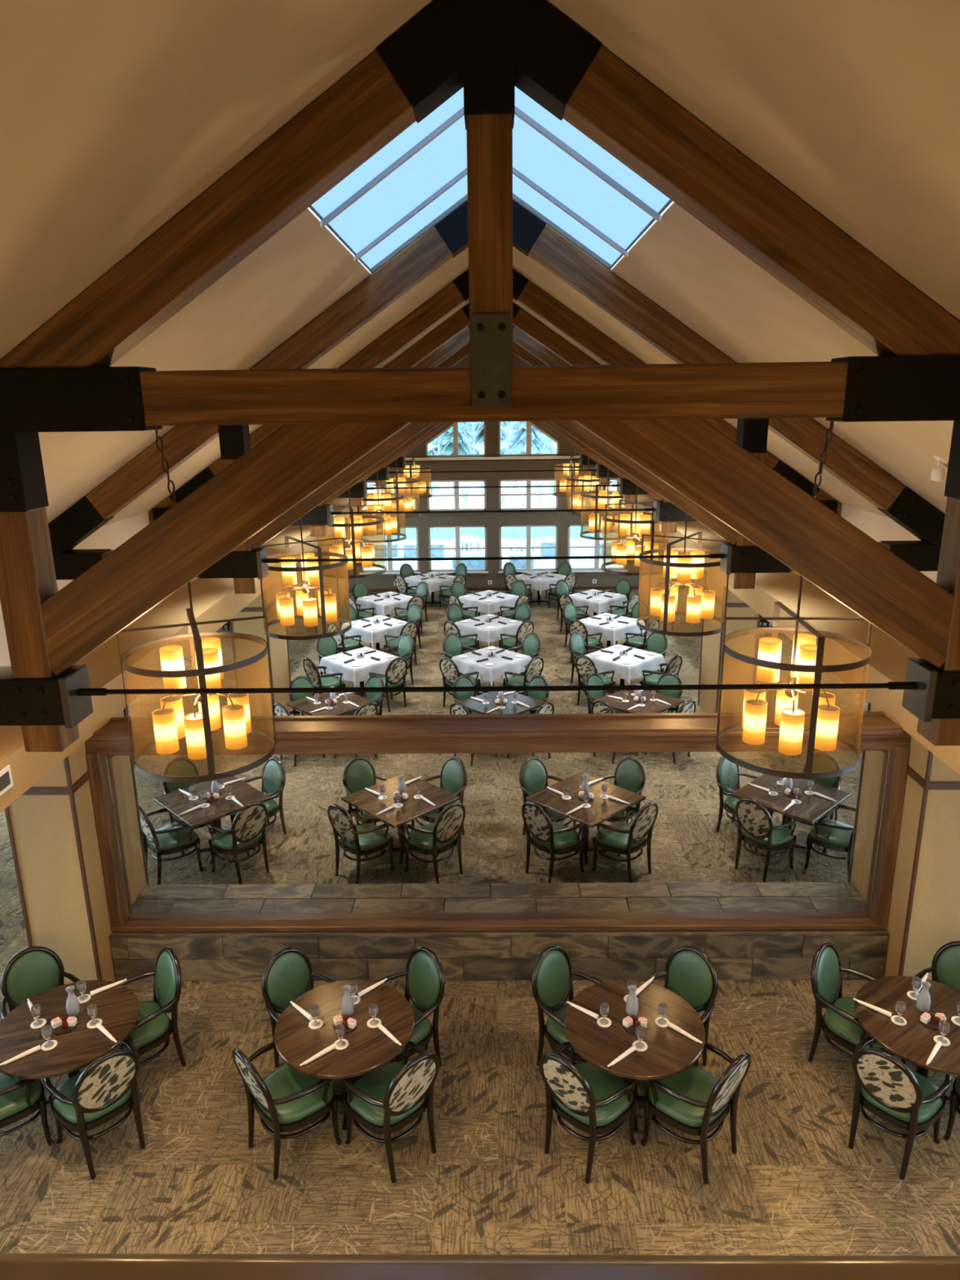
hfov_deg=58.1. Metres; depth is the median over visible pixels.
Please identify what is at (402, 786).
carafe
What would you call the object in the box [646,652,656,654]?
bread plate
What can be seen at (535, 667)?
dining chair
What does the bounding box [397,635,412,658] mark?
cushion
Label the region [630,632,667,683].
dining chair
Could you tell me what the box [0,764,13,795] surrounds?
air vent
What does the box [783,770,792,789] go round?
carafe
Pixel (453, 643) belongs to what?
cushion
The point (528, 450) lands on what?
window
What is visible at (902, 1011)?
water goblet
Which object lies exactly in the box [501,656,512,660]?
pouch
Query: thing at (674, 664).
dining chair
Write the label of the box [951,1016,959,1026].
coaster
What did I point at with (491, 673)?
tablecloth
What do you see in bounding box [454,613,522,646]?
tablecloth
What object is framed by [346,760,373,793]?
cushion
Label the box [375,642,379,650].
dining table
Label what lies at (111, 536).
wall
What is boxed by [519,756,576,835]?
dining chair
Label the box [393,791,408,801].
condiment caddy
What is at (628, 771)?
cushion
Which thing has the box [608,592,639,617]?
dining chair
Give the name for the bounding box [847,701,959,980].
column
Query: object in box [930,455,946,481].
ceiling spotlight
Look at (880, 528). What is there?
wall
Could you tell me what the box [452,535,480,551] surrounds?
patio table
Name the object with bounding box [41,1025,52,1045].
water goblet
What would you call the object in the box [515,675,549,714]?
dining chair
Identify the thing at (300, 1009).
roll
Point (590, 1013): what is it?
napkin
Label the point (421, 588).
cushion
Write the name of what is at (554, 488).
bare tree
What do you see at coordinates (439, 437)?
bare tree
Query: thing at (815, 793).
napkin
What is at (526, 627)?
dining chair
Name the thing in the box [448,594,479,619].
dining chair
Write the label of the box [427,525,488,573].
window
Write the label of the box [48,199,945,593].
roof truss
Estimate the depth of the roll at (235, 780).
10.93 m
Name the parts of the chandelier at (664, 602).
lamp shade, lamp shade, arm, lamp shade, lamp shade, lamp shade, stem, lamp shade, lamp shade, arm, lamp shade, lamp shade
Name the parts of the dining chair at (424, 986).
armrest, leg, seat, backrest frame, armrest, leg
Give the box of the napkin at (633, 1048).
[607,1045,636,1066]
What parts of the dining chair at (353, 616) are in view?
backrest frame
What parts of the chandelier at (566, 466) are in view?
lamp shade, lamp shade, lamp shade, lamp shade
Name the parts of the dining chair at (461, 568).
backrest frame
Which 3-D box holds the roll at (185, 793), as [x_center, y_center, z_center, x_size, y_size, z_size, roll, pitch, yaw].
[-3.645,1.879,10.661,0.285,0.036,0.035,13,21,40]
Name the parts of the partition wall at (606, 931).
glass pane, glass pane, glass pane, cornice, rail, rail, glass pane, glass pane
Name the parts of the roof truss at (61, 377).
steel plate, post, plate, steel plate, steel plate, apex plate, king post, steel plate, tie rod, steel plate, steel plate, plate, post, steel plate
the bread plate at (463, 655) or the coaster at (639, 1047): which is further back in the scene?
the bread plate at (463, 655)
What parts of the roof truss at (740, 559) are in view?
steel plate, steel plate, post, plate, steel plate, tie rod, steel plate, plate, post, steel plate, steel plate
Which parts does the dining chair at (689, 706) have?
leg, armrest, backrest frame, panel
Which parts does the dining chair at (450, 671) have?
leg, backrest frame, panel, seat, armrest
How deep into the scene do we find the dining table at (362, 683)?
16.34 m
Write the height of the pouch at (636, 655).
0.022 m
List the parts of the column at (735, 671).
corner trim, corner trim, corner trim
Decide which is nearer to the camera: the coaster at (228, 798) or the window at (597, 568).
the coaster at (228, 798)
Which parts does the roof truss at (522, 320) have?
post, plate, steel plate, tie rod, steel plate, plate, post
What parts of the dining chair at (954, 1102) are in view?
seat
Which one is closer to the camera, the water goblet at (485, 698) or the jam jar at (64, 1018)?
the jam jar at (64, 1018)
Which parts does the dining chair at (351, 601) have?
panel, backrest frame, armrest, seat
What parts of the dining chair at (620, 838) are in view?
leg, armrest, seat, leg, armrest, backrest frame, panel, leg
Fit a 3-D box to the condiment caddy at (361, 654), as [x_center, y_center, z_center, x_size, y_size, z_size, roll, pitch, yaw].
[-2.246,0.265,16.216,0.155,0.120,0.156,13,21,41]
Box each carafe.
[65,985,80,1016]
[210,779,219,793]
[329,686,336,699]
[341,985,354,1015]
[397,774,405,792]
[497,691,504,699]
[581,774,589,792]
[626,985,638,1015]
[635,684,641,696]
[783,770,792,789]
[915,981,931,1012]
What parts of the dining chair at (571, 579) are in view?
leg, seat, backrest frame, panel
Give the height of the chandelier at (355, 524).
2.592 m
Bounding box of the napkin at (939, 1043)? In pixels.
[925,1040,942,1065]
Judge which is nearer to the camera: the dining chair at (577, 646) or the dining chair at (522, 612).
the dining chair at (577, 646)
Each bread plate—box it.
[351,663,360,666]
[458,654,467,657]
[484,662,493,665]
[590,653,599,655]
[622,661,631,663]
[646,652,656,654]
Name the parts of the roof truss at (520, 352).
post, plate, tie rod, plate, post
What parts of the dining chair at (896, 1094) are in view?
leg, armrest, panel, backrest frame, seat, leg, armrest, leg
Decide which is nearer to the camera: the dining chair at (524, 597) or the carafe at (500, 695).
the carafe at (500, 695)
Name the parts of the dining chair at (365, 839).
leg, panel, backrest frame, armrest, leg, seat, armrest, leg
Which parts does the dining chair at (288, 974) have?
armrest, leg, backrest frame, armrest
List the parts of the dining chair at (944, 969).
armrest, backrest frame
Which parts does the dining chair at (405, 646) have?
armrest, backrest frame, armrest, leg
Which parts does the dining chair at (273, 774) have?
leg, armrest, seat, leg, backrest frame, armrest, leg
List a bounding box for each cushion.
[6,951,59,1004]
[155,951,175,1006]
[165,760,196,791]
[262,760,282,795]
[266,952,309,1009]
[291,678,313,701]
[318,636,336,656]
[340,605,355,622]
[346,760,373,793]
[354,583,367,597]
[365,677,382,703]
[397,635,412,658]
[400,564,413,577]
[408,604,420,623]
[408,951,439,1008]
[416,582,426,599]
[441,759,463,793]
[444,635,462,657]
[448,604,462,622]
[452,582,465,596]
[454,677,474,701]
[455,564,465,576]
[504,563,515,575]
[512,581,524,595]
[515,604,528,621]
[522,759,546,793]
[523,634,538,657]
[528,677,546,700]
[537,950,569,1008]
[556,581,568,594]
[557,562,569,575]
[564,603,576,623]
[571,633,584,657]
[587,675,604,702]
[616,580,629,596]
[616,759,642,792]
[631,603,647,619]
[647,633,665,653]
[657,675,679,697]
[667,951,712,1008]
[720,758,737,792]
[808,755,837,787]
[817,946,839,1002]
[935,946,959,990]
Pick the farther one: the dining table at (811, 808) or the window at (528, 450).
the window at (528, 450)
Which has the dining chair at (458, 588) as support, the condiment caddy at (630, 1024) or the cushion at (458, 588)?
the cushion at (458, 588)
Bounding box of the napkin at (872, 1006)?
[853,998,891,1017]
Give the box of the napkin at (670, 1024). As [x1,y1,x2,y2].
[667,1022,702,1044]
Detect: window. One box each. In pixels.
[309,87,467,273]
[356,480,417,514]
[359,526,420,574]
[425,422,485,457]
[426,480,486,513]
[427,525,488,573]
[497,524,558,573]
[498,421,559,456]
[498,479,558,512]
[512,86,672,269]
[567,524,627,572]
[568,478,626,511]
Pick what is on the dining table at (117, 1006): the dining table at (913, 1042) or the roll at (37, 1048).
the roll at (37, 1048)
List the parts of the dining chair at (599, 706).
panel, backrest frame, leg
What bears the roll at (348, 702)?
on the dining table at (305, 705)
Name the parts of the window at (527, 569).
sill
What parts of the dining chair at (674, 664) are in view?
seat, armrest, armrest, backrest frame, panel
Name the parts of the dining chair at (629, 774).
armrest, seat, backrest frame, leg, armrest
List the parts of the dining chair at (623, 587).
backrest frame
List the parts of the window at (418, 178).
pane, pane, pane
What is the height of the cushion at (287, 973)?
0.458 m
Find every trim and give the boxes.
[0,1253,959,1279]
[404,455,579,460]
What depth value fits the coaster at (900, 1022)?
6.63 m
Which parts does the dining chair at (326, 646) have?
leg, backrest frame, armrest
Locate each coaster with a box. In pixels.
[30,1018,46,1028]
[40,1040,57,1050]
[77,994,90,1003]
[86,1018,102,1028]
[188,795,198,799]
[200,803,209,807]
[225,795,235,799]
[308,1018,323,1029]
[333,1039,348,1049]
[351,995,359,1004]
[366,1017,381,1027]
[377,795,387,799]
[394,803,403,807]
[561,795,571,799]
[582,803,591,808]
[596,1017,611,1026]
[600,794,608,799]
[623,994,637,1001]
[632,1040,647,1051]
[654,1017,669,1026]
[768,791,777,795]
[776,781,784,785]
[791,799,801,804]
[804,791,813,795]
[890,1015,906,1025]
[906,991,919,999]
[933,1035,950,1046]
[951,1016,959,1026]
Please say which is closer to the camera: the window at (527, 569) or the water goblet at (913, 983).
the water goblet at (913, 983)
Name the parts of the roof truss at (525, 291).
steel plate, post, plate, steel plate, tie rod, steel plate, plate, post, steel plate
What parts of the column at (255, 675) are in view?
corner trim, corner trim, corner trim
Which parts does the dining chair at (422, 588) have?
backrest frame, leg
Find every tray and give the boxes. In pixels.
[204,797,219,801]
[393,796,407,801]
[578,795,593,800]
[784,792,798,797]
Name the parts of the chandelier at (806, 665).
lamp shade, lamp shade, lamp shade, arm, lamp shade, lamp shade, arm, stem, arm, lamp shade, lamp shade, arm, lamp shade, lamp shade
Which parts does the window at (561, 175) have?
pane, pane, pane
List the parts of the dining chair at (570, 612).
leg, backrest frame, armrest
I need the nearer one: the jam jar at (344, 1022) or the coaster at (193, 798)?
the jam jar at (344, 1022)
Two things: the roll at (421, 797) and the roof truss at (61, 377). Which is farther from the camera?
the roll at (421, 797)
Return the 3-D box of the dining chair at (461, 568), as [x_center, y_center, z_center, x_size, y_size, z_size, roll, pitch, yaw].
[-0.707,-1.615,24.125,0.665,1.006,0.651,-15,21,-41]
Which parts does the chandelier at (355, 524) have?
lamp shade, lamp shade, lamp shade, lamp shade, stem, lamp shade, lamp shade, lamp shade, lamp shade, lamp shade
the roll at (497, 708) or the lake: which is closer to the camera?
the roll at (497, 708)
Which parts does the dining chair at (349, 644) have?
panel, backrest frame, leg, seat, armrest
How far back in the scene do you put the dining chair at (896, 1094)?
6.14 m
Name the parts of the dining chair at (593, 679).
leg, armrest, backrest frame, seat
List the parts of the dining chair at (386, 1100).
leg, armrest, seat, leg, backrest frame, panel, armrest, leg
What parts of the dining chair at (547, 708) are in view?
backrest frame, panel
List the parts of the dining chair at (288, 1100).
leg, panel, backrest frame, armrest, leg, seat, armrest, leg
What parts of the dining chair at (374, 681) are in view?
seat, backrest frame, armrest, leg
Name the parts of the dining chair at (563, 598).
leg, panel, backrest frame, seat, armrest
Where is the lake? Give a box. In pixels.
[362,525,624,539]
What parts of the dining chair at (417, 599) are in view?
armrest, seat, backrest frame, panel, leg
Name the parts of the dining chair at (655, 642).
armrest, backrest frame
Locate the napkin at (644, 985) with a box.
[635,976,654,995]
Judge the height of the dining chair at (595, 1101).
1.006 m
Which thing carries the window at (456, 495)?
in the wall at (492, 521)
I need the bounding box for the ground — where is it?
[361,487,625,569]
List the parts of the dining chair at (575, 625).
backrest frame, panel, leg, seat, armrest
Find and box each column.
[4,707,149,984]
[230,576,292,715]
[311,532,347,633]
[641,526,675,630]
[697,571,759,712]
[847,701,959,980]
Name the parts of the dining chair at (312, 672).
panel, backrest frame, leg, armrest, seat, armrest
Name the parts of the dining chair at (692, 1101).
leg, armrest, seat, leg, armrest, backrest frame, panel, leg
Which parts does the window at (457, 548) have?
sill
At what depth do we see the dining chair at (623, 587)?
21.75 m
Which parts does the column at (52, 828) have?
corner trim, corner trim, corner trim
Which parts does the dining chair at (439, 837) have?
leg, armrest, seat, leg, backrest frame, panel, leg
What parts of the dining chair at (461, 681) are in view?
backrest frame, seat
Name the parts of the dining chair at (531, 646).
armrest, backrest frame, armrest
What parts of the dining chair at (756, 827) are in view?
leg, panel, backrest frame, leg, seat, armrest, leg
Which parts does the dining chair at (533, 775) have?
leg, armrest, backrest frame, seat, armrest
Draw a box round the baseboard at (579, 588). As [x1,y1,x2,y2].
[347,586,639,591]
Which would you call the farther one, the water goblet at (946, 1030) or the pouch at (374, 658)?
the pouch at (374, 658)
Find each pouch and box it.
[343,658,355,663]
[364,649,376,653]
[370,656,380,660]
[471,651,481,655]
[475,657,488,662]
[495,648,505,653]
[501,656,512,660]
[600,649,613,653]
[612,656,620,661]
[633,654,644,658]
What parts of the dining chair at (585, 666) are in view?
leg, panel, backrest frame, seat, armrest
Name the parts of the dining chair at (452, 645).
armrest, backrest frame, armrest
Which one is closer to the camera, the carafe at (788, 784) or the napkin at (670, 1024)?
the napkin at (670, 1024)
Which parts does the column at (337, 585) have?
corner trim, corner trim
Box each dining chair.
[0,946,80,1019]
[0,1071,53,1146]
[42,1039,145,1179]
[111,946,186,1066]
[138,804,204,884]
[162,757,222,851]
[207,801,269,884]
[229,756,286,850]
[231,1040,342,1179]
[261,946,336,1067]
[273,702,324,766]
[288,675,323,715]
[302,657,345,694]
[315,636,354,686]
[326,622,363,653]
[327,803,395,884]
[333,702,377,758]
[337,604,371,648]
[342,756,399,836]
[342,1040,439,1182]
[343,675,384,715]
[344,595,374,620]
[352,582,382,615]
[368,657,407,711]
[375,946,444,1066]
[380,633,414,684]
[383,621,417,664]
[390,603,422,648]
[393,595,423,634]
[394,574,423,609]
[400,563,422,590]
[400,581,428,621]
[403,802,465,883]
[411,756,466,835]
[438,573,466,609]
[439,657,480,706]
[440,563,466,599]
[442,632,479,683]
[444,620,479,653]
[446,603,479,648]
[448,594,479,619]
[449,702,497,766]
[450,580,479,616]
[452,675,485,714]
[497,579,526,616]
[498,593,529,619]
[498,602,531,652]
[498,620,533,653]
[502,561,528,593]
[502,656,543,696]
[503,632,540,683]
[504,573,532,608]
[506,701,554,759]
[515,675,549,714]
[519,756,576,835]
[521,800,584,883]
[531,945,602,1066]
[538,1040,637,1183]
[545,561,571,598]
[547,573,576,608]
[555,579,583,619]
[558,593,589,632]
[563,601,595,647]
[568,619,602,663]
[568,631,605,683]
[575,655,615,705]
[585,673,627,713]
[587,756,645,835]
[591,699,637,764]
[591,801,657,882]
[601,578,631,613]
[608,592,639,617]
[615,601,648,644]
[622,618,659,650]
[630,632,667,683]
[639,654,682,684]
[640,1042,751,1184]
[642,945,718,1066]
[644,699,695,763]
[647,672,682,713]
[715,753,773,847]
[734,797,797,882]
[760,615,780,637]
[781,752,841,847]
[803,804,856,874]
[808,942,893,1062]
[848,1035,952,1180]
[901,940,959,1065]
[942,1075,959,1140]
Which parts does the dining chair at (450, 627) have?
panel, backrest frame, seat, armrest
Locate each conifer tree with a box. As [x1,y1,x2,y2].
[427,422,481,454]
[465,421,511,439]
[500,421,556,453]
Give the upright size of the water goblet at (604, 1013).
0.150 m
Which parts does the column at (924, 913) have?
corner trim, corner trim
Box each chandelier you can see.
[116,429,276,782]
[258,517,351,639]
[317,488,386,578]
[355,471,406,542]
[374,459,421,518]
[393,449,432,498]
[553,447,591,497]
[565,457,605,516]
[579,468,633,540]
[600,485,665,575]
[636,418,729,636]
[715,421,871,779]
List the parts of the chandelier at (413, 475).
lamp shade, lamp shade, lamp shade, lamp shade, lamp shade, lamp shade, lamp shade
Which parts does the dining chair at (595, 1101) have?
leg, armrest, panel, backrest frame, leg, seat, armrest, leg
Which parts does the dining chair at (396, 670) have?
armrest, leg, seat, backrest frame, panel, leg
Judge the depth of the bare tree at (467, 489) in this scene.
46.41 m
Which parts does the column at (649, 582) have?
corner trim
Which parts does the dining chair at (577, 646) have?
leg, backrest frame, armrest, armrest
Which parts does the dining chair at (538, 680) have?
armrest, seat, backrest frame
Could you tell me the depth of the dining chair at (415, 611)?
19.41 m
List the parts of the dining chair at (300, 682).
backrest frame, seat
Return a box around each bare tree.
[428,431,453,454]
[429,482,439,503]
[448,481,459,494]
[457,422,484,454]
[458,484,472,508]
[466,501,476,535]
[474,481,484,493]
[500,421,526,453]
[501,487,510,507]
[507,480,522,497]
[512,495,534,540]
[525,426,556,453]
[532,480,546,504]
[547,480,555,500]
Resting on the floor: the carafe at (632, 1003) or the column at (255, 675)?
the column at (255, 675)
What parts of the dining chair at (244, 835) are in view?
leg, armrest, seat, leg, backrest frame, panel, leg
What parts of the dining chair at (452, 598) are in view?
panel, backrest frame, seat, armrest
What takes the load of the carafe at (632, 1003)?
on the dining table at (669, 1052)
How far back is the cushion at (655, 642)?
16.88 m
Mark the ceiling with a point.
(116, 116)
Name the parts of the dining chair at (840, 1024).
leg, backrest frame, leg, armrest, seat, armrest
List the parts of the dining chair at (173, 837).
leg, panel, backrest frame, leg, armrest, armrest, seat, leg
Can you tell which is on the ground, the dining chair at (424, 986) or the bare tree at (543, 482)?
the bare tree at (543, 482)
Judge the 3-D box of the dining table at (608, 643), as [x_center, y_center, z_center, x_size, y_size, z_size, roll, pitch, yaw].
[2.803,-0.049,18.759,1.030,0.752,1.030,-15,21,-42]
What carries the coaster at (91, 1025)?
on the dining table at (117, 1006)
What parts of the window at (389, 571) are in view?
sill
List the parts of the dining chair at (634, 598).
armrest, seat, backrest frame, panel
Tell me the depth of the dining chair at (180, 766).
11.10 m
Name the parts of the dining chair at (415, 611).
armrest, backrest frame, leg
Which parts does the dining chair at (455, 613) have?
backrest frame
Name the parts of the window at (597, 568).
sill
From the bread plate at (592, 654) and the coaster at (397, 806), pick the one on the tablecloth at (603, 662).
the bread plate at (592, 654)
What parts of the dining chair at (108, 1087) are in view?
leg, armrest, leg, seat, backrest frame, panel, armrest, leg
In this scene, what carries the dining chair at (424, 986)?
on the floor
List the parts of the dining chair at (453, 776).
leg, armrest, seat, backrest frame, armrest, leg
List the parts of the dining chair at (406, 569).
backrest frame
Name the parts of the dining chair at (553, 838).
leg, panel, backrest frame, leg, seat, armrest, leg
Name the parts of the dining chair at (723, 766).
leg, armrest, backrest frame, leg, seat, armrest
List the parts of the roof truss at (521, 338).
post, plate, tie rod, plate, post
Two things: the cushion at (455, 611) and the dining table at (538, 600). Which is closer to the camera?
the cushion at (455, 611)
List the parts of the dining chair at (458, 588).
backrest frame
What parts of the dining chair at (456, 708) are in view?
panel, backrest frame, leg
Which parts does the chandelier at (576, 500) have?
lamp shade, lamp shade, lamp shade, lamp shade, stem, lamp shade, lamp shade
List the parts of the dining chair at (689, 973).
armrest, backrest frame, leg, armrest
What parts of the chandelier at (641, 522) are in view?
lamp shade, lamp shade, lamp shade, lamp shade, stem, lamp shade, lamp shade, lamp shade, lamp shade, lamp shade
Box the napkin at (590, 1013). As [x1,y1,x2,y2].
[566,1000,599,1019]
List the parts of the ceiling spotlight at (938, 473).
mounting plate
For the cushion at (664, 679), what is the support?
on the dining chair at (668, 678)
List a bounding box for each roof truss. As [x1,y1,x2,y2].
[0,0,959,751]
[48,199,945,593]
[148,268,840,536]
[336,302,648,506]
[365,324,621,487]
[386,341,599,473]
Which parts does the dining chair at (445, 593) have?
leg, armrest, seat, backrest frame, panel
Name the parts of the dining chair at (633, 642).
seat, armrest, leg, backrest frame, panel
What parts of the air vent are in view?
louver panel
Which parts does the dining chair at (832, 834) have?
leg, seat, armrest, armrest, leg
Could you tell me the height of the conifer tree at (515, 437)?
9.516 m
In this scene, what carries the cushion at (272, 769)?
on the dining chair at (273, 774)
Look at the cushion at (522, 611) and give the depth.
19.41 m
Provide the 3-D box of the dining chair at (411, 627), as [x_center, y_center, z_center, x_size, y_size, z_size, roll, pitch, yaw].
[-1.653,0.039,18.226,0.665,1.006,0.651,14,21,42]
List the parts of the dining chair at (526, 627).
armrest, seat, leg, backrest frame, panel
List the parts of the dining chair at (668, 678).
backrest frame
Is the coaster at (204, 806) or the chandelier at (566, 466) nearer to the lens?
the coaster at (204, 806)
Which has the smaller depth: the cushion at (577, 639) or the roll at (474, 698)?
the roll at (474, 698)
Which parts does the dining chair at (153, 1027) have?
armrest, seat, armrest, leg, backrest frame, leg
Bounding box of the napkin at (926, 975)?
[915,972,928,991]
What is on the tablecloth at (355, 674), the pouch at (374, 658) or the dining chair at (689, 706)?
the pouch at (374, 658)
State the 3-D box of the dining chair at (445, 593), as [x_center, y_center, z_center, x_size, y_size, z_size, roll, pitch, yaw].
[-0.721,-1.300,22.993,0.651,1.006,0.665,-15,21,-42]
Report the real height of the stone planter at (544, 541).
0.640 m
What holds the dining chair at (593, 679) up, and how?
on the floor
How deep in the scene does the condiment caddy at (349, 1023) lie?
6.63 m
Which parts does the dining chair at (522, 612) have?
backrest frame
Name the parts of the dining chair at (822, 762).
leg, backrest frame, leg, armrest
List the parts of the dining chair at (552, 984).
leg, armrest, backrest frame, seat, leg, leg, armrest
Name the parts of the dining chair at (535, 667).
armrest, seat, leg, backrest frame, panel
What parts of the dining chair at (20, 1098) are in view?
armrest, seat, leg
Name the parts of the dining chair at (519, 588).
backrest frame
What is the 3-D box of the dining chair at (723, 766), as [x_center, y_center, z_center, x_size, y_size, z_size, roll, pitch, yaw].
[3.341,1.999,10.947,0.651,1.006,0.665,-15,21,-41]
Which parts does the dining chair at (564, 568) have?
backrest frame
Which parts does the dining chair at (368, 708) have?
backrest frame, panel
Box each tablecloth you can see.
[318,646,398,687]
[341,614,407,648]
[355,591,411,616]
[404,572,456,595]
[451,645,532,686]
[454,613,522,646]
[458,590,519,613]
[515,570,565,594]
[568,589,627,614]
[579,613,645,645]
[584,644,666,684]
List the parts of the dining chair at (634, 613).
armrest, backrest frame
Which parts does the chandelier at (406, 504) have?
lamp shade, lamp shade, lamp shade, lamp shade, lamp shade, lamp shade, lamp shade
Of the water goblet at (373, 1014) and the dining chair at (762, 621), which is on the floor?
the dining chair at (762, 621)
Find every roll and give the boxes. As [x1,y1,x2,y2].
[0,1044,40,1066]
[26,998,38,1019]
[89,978,126,995]
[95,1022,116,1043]
[178,788,191,796]
[178,804,201,815]
[223,777,244,785]
[231,796,243,806]
[289,1000,312,1020]
[299,1044,335,1066]
[309,706,326,712]
[347,701,359,706]
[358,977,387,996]
[364,787,380,795]
[376,804,395,814]
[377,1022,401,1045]
[404,776,421,784]
[420,795,435,805]
[471,697,484,702]
[486,706,499,712]
[503,691,515,695]
[516,701,529,706]
[546,786,564,795]
[566,804,583,814]
[587,777,603,785]
[607,695,622,700]
[608,795,629,804]
[627,703,639,710]
[655,698,670,704]
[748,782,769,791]
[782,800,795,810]
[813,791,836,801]
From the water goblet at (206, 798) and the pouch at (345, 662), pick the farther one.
the pouch at (345, 662)
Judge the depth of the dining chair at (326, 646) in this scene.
16.98 m
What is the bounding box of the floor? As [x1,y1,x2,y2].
[0,588,959,1256]
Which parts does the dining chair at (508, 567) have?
backrest frame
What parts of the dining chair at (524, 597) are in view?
armrest, seat, backrest frame, panel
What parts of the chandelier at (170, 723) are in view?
lamp shade, lamp shade, lamp shade, arm, stem, lamp shade, arm, lamp shade, lamp shade, lamp shade, arm, arm, lamp shade, lamp shade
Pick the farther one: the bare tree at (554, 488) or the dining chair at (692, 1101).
the bare tree at (554, 488)
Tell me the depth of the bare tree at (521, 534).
35.46 m
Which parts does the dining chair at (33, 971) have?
armrest, leg, backrest frame, armrest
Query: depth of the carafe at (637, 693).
13.80 m
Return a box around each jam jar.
[61,1015,66,1022]
[62,1020,68,1029]
[342,1014,348,1021]
[342,1020,347,1029]
[631,1014,635,1023]
[635,1020,640,1028]
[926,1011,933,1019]
[933,1016,940,1025]
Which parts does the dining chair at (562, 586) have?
leg, backrest frame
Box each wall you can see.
[0,497,366,813]
[0,511,198,666]
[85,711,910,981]
[284,352,705,592]
[620,493,959,774]
[791,503,937,582]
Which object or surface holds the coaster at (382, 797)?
on the dining table at (364, 800)
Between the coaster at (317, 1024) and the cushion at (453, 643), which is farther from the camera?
the cushion at (453, 643)
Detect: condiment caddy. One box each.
[50,1015,77,1034]
[204,791,219,801]
[324,698,337,705]
[333,1014,356,1033]
[356,651,364,657]
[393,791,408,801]
[494,698,506,705]
[578,791,594,800]
[622,1014,647,1034]
[633,696,645,702]
[784,787,799,797]
[919,1011,946,1030]
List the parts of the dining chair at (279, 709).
panel, backrest frame, armrest, leg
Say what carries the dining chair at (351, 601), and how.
on the floor
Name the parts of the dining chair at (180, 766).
armrest, backrest frame, leg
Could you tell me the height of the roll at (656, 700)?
0.036 m
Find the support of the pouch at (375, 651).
on the tablecloth at (355, 674)
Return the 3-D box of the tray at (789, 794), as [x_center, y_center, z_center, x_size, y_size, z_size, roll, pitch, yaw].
[3.770,1.860,10.427,0.180,0.012,0.180,-3,16,-8]
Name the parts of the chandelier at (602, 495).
lamp shade, lamp shade, lamp shade, lamp shade, stem, lamp shade, lamp shade, lamp shade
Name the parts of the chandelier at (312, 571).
lamp shade, lamp shade, lamp shade, arm, arm, lamp shade, stem, lamp shade, lamp shade, lamp shade, lamp shade, lamp shade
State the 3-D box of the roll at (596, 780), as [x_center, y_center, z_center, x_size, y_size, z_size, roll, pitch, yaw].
[1.448,1.767,10.822,0.285,0.036,0.035,-13,20,-38]
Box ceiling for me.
[0,0,959,526]
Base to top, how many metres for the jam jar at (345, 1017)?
0.049 m
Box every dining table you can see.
[0,980,139,1130]
[152,775,271,863]
[274,979,413,1130]
[285,692,376,715]
[341,772,460,863]
[357,680,364,697]
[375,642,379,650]
[423,591,442,606]
[457,691,545,753]
[525,772,645,863]
[528,590,548,604]
[564,979,705,1131]
[593,689,684,713]
[606,640,610,648]
[608,678,624,693]
[730,773,851,860]
[854,975,959,1127]
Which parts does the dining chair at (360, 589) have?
backrest frame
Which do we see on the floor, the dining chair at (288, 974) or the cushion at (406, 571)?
the dining chair at (288, 974)
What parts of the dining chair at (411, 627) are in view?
armrest, seat, backrest frame, panel, leg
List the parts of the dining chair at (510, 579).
backrest frame, panel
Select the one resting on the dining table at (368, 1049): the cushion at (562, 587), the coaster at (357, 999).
the coaster at (357, 999)
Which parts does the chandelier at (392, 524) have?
lamp shade, lamp shade, lamp shade, lamp shade, stem, lamp shade, lamp shade, lamp shade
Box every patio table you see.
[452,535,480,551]
[506,540,536,562]
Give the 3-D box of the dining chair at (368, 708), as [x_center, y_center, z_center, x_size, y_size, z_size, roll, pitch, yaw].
[-1.925,1.375,13.438,0.665,1.006,0.651,14,21,42]
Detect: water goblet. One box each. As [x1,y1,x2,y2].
[31,1004,41,1023]
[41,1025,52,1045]
[75,979,86,999]
[87,1004,97,1022]
[189,785,196,798]
[200,792,208,805]
[226,785,232,798]
[310,1004,319,1026]
[335,1024,345,1045]
[347,981,357,998]
[368,1003,377,1024]
[379,784,386,797]
[395,792,400,805]
[414,784,421,797]
[483,693,488,702]
[563,785,569,797]
[582,792,589,805]
[600,1002,609,1022]
[601,783,607,797]
[626,980,635,993]
[635,1025,645,1048]
[639,695,644,705]
[657,1002,667,1023]
[770,781,777,793]
[793,788,800,801]
[807,780,813,793]
[895,1000,906,1022]
[910,976,921,995]
[937,1020,949,1043]
[954,1001,959,1020]
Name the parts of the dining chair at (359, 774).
armrest, leg, backrest frame, seat, armrest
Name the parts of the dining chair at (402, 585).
panel, backrest frame, seat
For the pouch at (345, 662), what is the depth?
15.94 m
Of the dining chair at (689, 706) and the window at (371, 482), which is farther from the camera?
the window at (371, 482)
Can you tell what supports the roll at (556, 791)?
on the dining table at (601, 810)
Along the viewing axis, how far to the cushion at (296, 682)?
14.38 m

